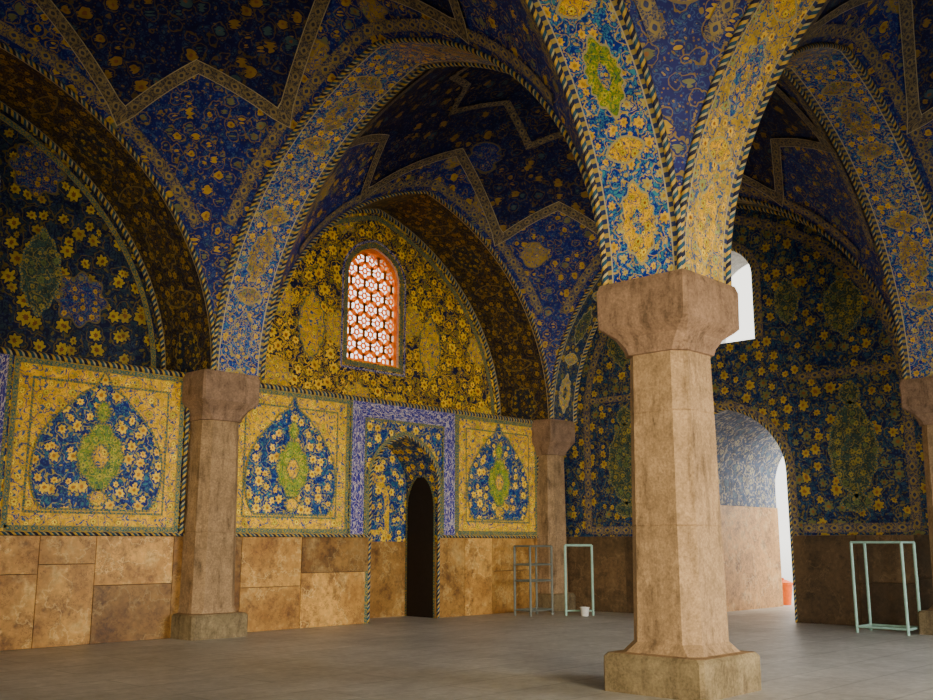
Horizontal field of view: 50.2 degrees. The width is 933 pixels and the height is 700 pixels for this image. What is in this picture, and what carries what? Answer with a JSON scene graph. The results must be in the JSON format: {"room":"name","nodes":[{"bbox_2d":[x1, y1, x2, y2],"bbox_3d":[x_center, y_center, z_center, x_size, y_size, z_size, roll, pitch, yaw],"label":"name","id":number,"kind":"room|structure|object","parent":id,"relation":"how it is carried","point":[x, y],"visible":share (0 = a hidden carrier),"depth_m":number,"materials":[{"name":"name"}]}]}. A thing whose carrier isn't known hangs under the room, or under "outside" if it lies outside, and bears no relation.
{"room":"mosque","nodes":[
{"label":"mosque","id":0,"kind":"room"},
{"bbox_2d":[0,108,538,650],"bbox_3d":[-8.013,-0.124,15.424,1.590,9.250,28.500,-10,-15,43],"label":"wall","id":1,"kind":"structure","parent":0,"point":[365,491],"depth_m":18.30,"materials":[{"name":"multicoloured tile"}]},
{"bbox_2d":[347,249,396,366],"bbox_3d":[-2.153,-0.997,22.527,0.080,2.710,1.607,-10,-15,43],"label":"window","id":2,"kind":"structure","parent":1,"relation":"in","point":[366,253],"depth_m":22.55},
{"bbox_2d":[0,0,608,370],"bbox_3d":[-4.231,-3.952,12.082,8.376,6.521,8.376,-10,-15,43],"label":"vault","id":3,"kind":"object","parent":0,"point":[208,97],"visible":1,"depth_m":15.77,"materials":[{"name":"tile"}]},
{"bbox_2d":[0,47,811,422],"bbox_3d":[-0.865,-3.531,9.264,20.320,4.651,29.650,-10,-15,43],"label":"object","id":4,"kind":"structure","parent":0,"point":[161,250],"depth_m":18.27,"materials":[{"name":"tile"}]},
{"bbox_2d":[216,0,932,378],"bbox_3d":[-0.845,-3.771,8.061,18.600,4.600,27.900,-10,-15,43],"label":"arch undersides","id":5,"kind":"object","parent":4,"relation":"attached to","point":[591,41],"visible":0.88,"depth_m":14.99,"materials":[{"name":"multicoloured tile"}]},
{"bbox_2d":[0,590,932,699],"bbox_3d":[3.478,3.923,12.008,21.300,0.001,43.200,-10,-15,43],"label":"floor","id":6,"kind":"structure","parent":0,"point":[543,655],"depth_m":13.28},
{"bbox_2d":[170,369,259,640],"bbox_3d":[-4.492,2.677,17.387,1.152,4.500,1.152,-10,-15,43],"label":"column","id":7,"kind":"structure","parent":6,"relation":"on","point":[217,401],"depth_m":17.05,"materials":[{"name":"stone"}]},
{"bbox_2d":[513,545,553,616],"bbox_3d":[1.491,5.125,22.172,0.506,1.521,0.798,-10,-15,43],"label":"metal rack","id":8,"kind":"object","parent":6,"relation":"on","point":[536,580],"visible":1,"depth_m":22.10,"materials":[{"name":"grey metal"}]},
{"bbox_2d":[532,419,575,611],"bbox_3d":[2.015,3.982,24.101,0.960,4.500,0.960,-10,-15,43],"label":"column","id":9,"kind":"structure","parent":6,"relation":"on","point":[551,438],"depth_m":23.86,"materials":[{"name":"stone"}]},
{"bbox_2d":[564,544,593,615],"bbox_3d":[2.500,5.100,22.112,0.661,1.546,0.060,1,-11,-5],"label":"metal stand","id":10,"kind":"object","parent":6,"relation":"on","point":[565,545],"visible":1,"depth_m":22.10,"materials":[{"name":"metal"}]},
{"bbox_2d":[580,607,589,615],"bbox_3d":[2.593,5.729,21.794,0.220,0.190,0.220,-10,-15,43],"label":"bucket","id":11,"kind":"object","parent":6,"relation":"on","point":[584,610],"visible":1,"depth_m":21.72,"materials":[{"name":"plastic"}]},
{"bbox_2d":[596,269,761,699],"bbox_3d":[2.343,1.473,11.194,1.240,4.500,1.240,-10,-15,43],"label":"column","id":12,"kind":"structure","parent":6,"relation":"on","point":[669,325],"depth_m":10.84,"materials":[{"name":"stone"}]},
{"bbox_2d":[616,0,759,268],"bbox_3d":[2.507,-5.175,5.789,8.376,6.521,8.376,-10,-15,43],"label":"vault","id":13,"kind":"object","parent":12,"relation":"on","point":[684,48],"visible":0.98,"depth_m":10.90,"materials":[{"name":"tile"}]},
{"bbox_2d":[782,578,792,604],"bbox_3d":[8.220,6.271,25.867,0.560,0.680,0.560,-10,-15,43],"label":"bin","id":14,"kind":"object","parent":6,"relation":"on","point":[787,586],"visible":0.48,"depth_m":25.64,"materials":[{"name":"plastic"}]},
{"bbox_2d":[849,541,920,635],"bbox_3d":[7.504,4.237,17.817,0.946,1.601,0.648,-10,-15,43],"label":"frame","id":15,"kind":"object","parent":6,"relation":"on","point":[870,626],"visible":0.91,"depth_m":17.78,"materials":[{"name":"metal"}]},
{"bbox_2d":[899,376,932,634],"bbox_3d":[8.753,2.759,17.809,1.240,4.500,1.240,-10,-15,43],"label":"column","id":16,"kind":"structure","parent":6,"relation":"on","point":[916,394],"depth_m":17.89,"materials":[{"name":"stone"}]},
{"bbox_2d":[260,62,906,418],"bbox_3d":[2.179,-2.666,18.696,8.376,6.521,8.376,-10,-15,43],"label":"vault","id":17,"kind":"object","parent":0,"point":[472,138],"visible":0.64,"depth_m":20.33,"materials":[{"name":"tile"}]},
{"bbox_2d":[564,208,932,627],"bbox_3d":[10.248,0.893,20.659,19.800,9.250,4.800,-10,-15,43],"label":"wall","id":18,"kind":"structure","parent":0,"point":[816,388],"depth_m":20.74,"materials":[{"name":"tile"}]},
{"bbox_2d":[726,0,932,285],"bbox_3d":[8.917,-3.889,12.404,8.376,6.521,8.376,-10,-15,43],"label":"vault","id":19,"kind":"object","parent":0,"point":[890,42],"visible":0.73,"depth_m":15.65,"materials":[{"name":"tile"}]}
]}

